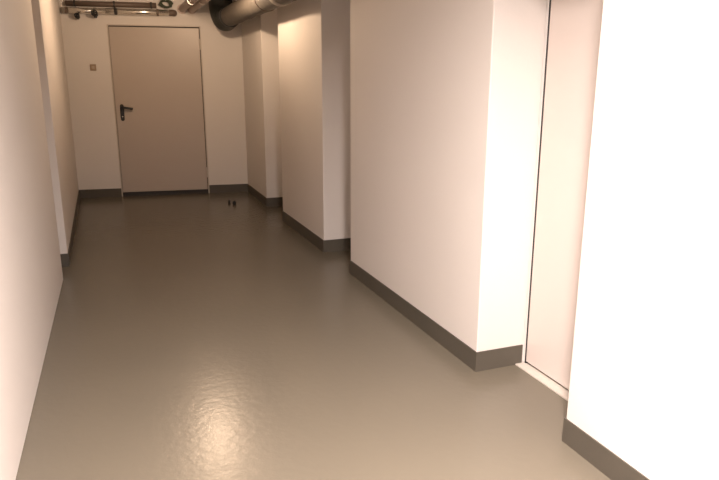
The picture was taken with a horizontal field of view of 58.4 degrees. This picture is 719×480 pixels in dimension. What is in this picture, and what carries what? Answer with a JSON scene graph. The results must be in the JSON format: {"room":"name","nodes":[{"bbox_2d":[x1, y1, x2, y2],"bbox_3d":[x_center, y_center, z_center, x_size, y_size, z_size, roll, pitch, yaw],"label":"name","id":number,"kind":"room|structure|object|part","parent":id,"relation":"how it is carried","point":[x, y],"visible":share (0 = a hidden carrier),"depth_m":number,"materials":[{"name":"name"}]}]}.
{"room":"basement corridor","nodes":[
{"label":"basement corridor","id":0,"kind":"room"},
{"bbox_2d":[0,0,62,479],"bbox_3d":[-0.813,-0.027,0.615,0.237,2.750,8.711,-5,15,-20],"label":"wall","id":1,"kind":"structure","parent":0,"point":[31,275],"depth_m":3.21,"materials":[{"name":"white paint"}]},
{"bbox_2d":[31,0,78,253],"bbox_3d":[-3.114,-1.488,6.432,0.260,2.750,3.358,-5,15,-20],"label":"wall","id":2,"kind":"structure","parent":0,"point":[46,13],"depth_m":5.50,"materials":[{"name":"white paint"}]},
{"bbox_2d":[59,0,247,189],"bbox_3d":[-2.460,-1.970,8.361,2.910,2.750,0.602,-5,15,-20],"label":"wall","id":3,"kind":"structure","parent":0,"point":[85,39],"depth_m":8.21,"materials":[{"name":"white paint"}]},
{"bbox_2d":[60,191,79,266],"bbox_3d":[-3.038,-0.160,6.566,0.266,0.110,3.719,-5,15,-20],"label":"baseboard","id":4,"kind":"structure","parent":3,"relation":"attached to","point":[65,258],"depth_m":5.75,"materials":[{"name":"grey paint"}]},
{"bbox_2d":[90,64,95,70],"bbox_3d":[-3.301,-2.138,7.968,0.072,0.076,0.015,-3,14,-14],"label":"wall switch","id":5,"kind":"object","parent":3,"relation":"attached to","point":[92,66],"visible":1,"depth_m":7.96,"materials":[{"name":"brown plastic"}]},
{"bbox_2d":[79,188,121,197],"bbox_3d":[-3.360,-0.606,8.342,0.517,0.110,0.006,-3,14,-14],"label":"baseboard","id":6,"kind":"structure","parent":3,"relation":"attached to","point":[90,193],"depth_m":8.34,"materials":[{"name":"grey paint"}]},
{"bbox_2d":[65,0,156,8],"bbox_3d":[-3.016,-2.868,7.825,1.040,0.072,0.075,-3,14,-14],"label":"conduit","id":7,"kind":"object","parent":3,"relation":"attached to","point":[74,3],"visible":1,"depth_m":7.80,"materials":[{"name":"grey metal"}]},
{"bbox_2d":[61,0,176,19],"bbox_3d":[-2.911,-2.811,7.825,1.329,0.263,0.153,-3,14,-14],"label":"pipe","id":8,"kind":"object","parent":3,"relation":"attached to","point":[94,12],"depth_m":7.81,"materials":[{"name":"grey metal"}]},
{"bbox_3d":[-2.387,-2.914,7.932,0.182,0.113,0.076,-3,14,-14],"label":"cable coil","id":9,"kind":"part","parent":8,"relation":"part of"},
{"bbox_2d":[107,24,209,196],"bbox_3d":[-2.567,-1.644,8.298,1.120,2.147,0.162,-3,14,-14],"label":"door","id":10,"kind":"structure","parent":3,"relation":"in","point":[157,70],"depth_m":8.28,"materials":[{"name":"beige paint"}]},
{"bbox_3d":[-3.015,-1.620,8.176,0.046,0.210,0.012,-3,14,-14],"label":"handle plate","id":11,"kind":"part","parent":10,"relation":"part of","materials":[{"name":"black plastic"}]},
{"bbox_2d":[241,8,282,197],"bbox_3d":[-1.198,-1.875,7.988,0.263,2.750,1.156,-5,15,-20],"label":"wall","id":12,"kind":"structure","parent":0,"point":[260,49],"depth_m":7.65,"materials":[{"name":"white paint"}]},
{"bbox_2d":[16,192,610,479],"bbox_3d":[-0.357,0.817,3.158,3.800,0.120,13.200,-5,15,-20],"label":"floor","id":13,"kind":"structure","parent":0,"point":[201,336],"depth_m":3.38,"materials":[{"name":"grey paint"}]},
{"bbox_2d":[277,0,350,239],"bbox_3d":[-0.448,-1.396,6.083,0.275,2.750,1.413,-5,15,-20],"label":"wall","id":14,"kind":"structure","parent":0,"point":[314,35],"depth_m":5.68,"materials":[{"name":"white paint"}]},
{"bbox_2d":[350,0,546,356],"bbox_3d":[0.411,-0.866,3.975,0.300,2.750,1.894,-5,15,-20],"label":"wall","id":15,"kind":"structure","parent":0,"point":[445,94],"depth_m":3.47,"materials":[{"name":"white paint"}]},
{"bbox_2d":[522,0,547,361],"bbox_3d":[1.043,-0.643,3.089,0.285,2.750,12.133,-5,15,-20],"label":"door frame","id":16,"kind":"structure","parent":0,"point":[547,0],"depth_m":3.25,"materials":[{"name":"white paint"}]},
{"bbox_2d":[209,184,522,371],"bbox_3d":[-0.402,-0.053,6.154,0.663,0.110,6.079,-7,16,-25],"label":"baseboard","id":17,"kind":"structure","parent":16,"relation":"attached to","point":[512,355],"depth_m":4.17,"materials":[{"name":"grey paint"}]},
{"bbox_2d":[515,362,568,400],"bbox_3d":[1.026,0.749,3.176,0.115,0.006,0.717,-5,15,-20],"label":"trim","id":18,"kind":"structure","parent":16,"relation":"attached to","point":[528,368],"depth_m":3.30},
{"bbox_2d":[523,0,602,389],"bbox_3d":[1.034,-0.271,2.926,0.090,2.094,0.721,-5,15,-20],"label":"door","id":19,"kind":"structure","parent":16,"relation":"in","point":[573,27],"depth_m":3.08,"materials":[{"name":"white paint"}]},
{"bbox_3d":[1.032,-0.271,2.925,0.085,2.094,0.721,-5,15,-20],"label":"frame","id":20,"kind":"part","parent":19,"relation":"part of","materials":[{"name":"white paint"}]},
{"bbox_2d":[567,0,718,479],"bbox_3d":[1.984,0.137,-0.019,0.265,2.750,5.476,-5,15,-20],"label":"wall","id":21,"kind":"structure","parent":0,"point":[644,385],"depth_m":2.19,"materials":[{"name":"white paint"}]},
{"bbox_2d":[562,417,649,479],"bbox_3d":[1.978,1.417,0.303,0.271,0.110,5.482,-5,15,-20],"label":"baseboard","id":22,"kind":"structure","parent":21,"relation":"attached to","point":[590,449],"depth_m":2.54,"materials":[{"name":"grey paint"}]},
{"bbox_3d":[-0.352,-1.967,2.460,3.800,0.120,13.200,-5,15,-20],"label":"ceiling","id":23,"kind":"structure","parent":0,"visible":0},
{"bbox_2d":[177,0,197,13],"bbox_3d":[-1.239,-2.438,5.530,0.116,0.463,5.498,-5,15,-20],"label":"ceiling pipe","id":24,"kind":"object","parent":23,"relation":"hanging from","point":[186,4],"visible":1,"depth_m":7.51,"materials":[{"name":"silver metal"}]},
{"bbox_2d":[187,0,209,13],"bbox_3d":[-1.122,-2.444,5.558,0.116,0.463,5.498,-5,15,-20],"label":"ceiling pipe","id":25,"kind":"object","parent":23,"relation":"hanging from","point":[199,3],"visible":0.8,"depth_m":7.47,"materials":[{"name":"silver metal"}]},
{"bbox_2d":[208,0,295,30],"bbox_3d":[0.325,-1.642,2.825,0.333,0.688,11.466,-5,15,-20],"label":"ventilation duct","id":26,"kind":"object","parent":23,"relation":"hanging from","point":[225,15],"visible":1,"depth_m":6.88,"materials":[{"name":"grey metal"}]}
]}

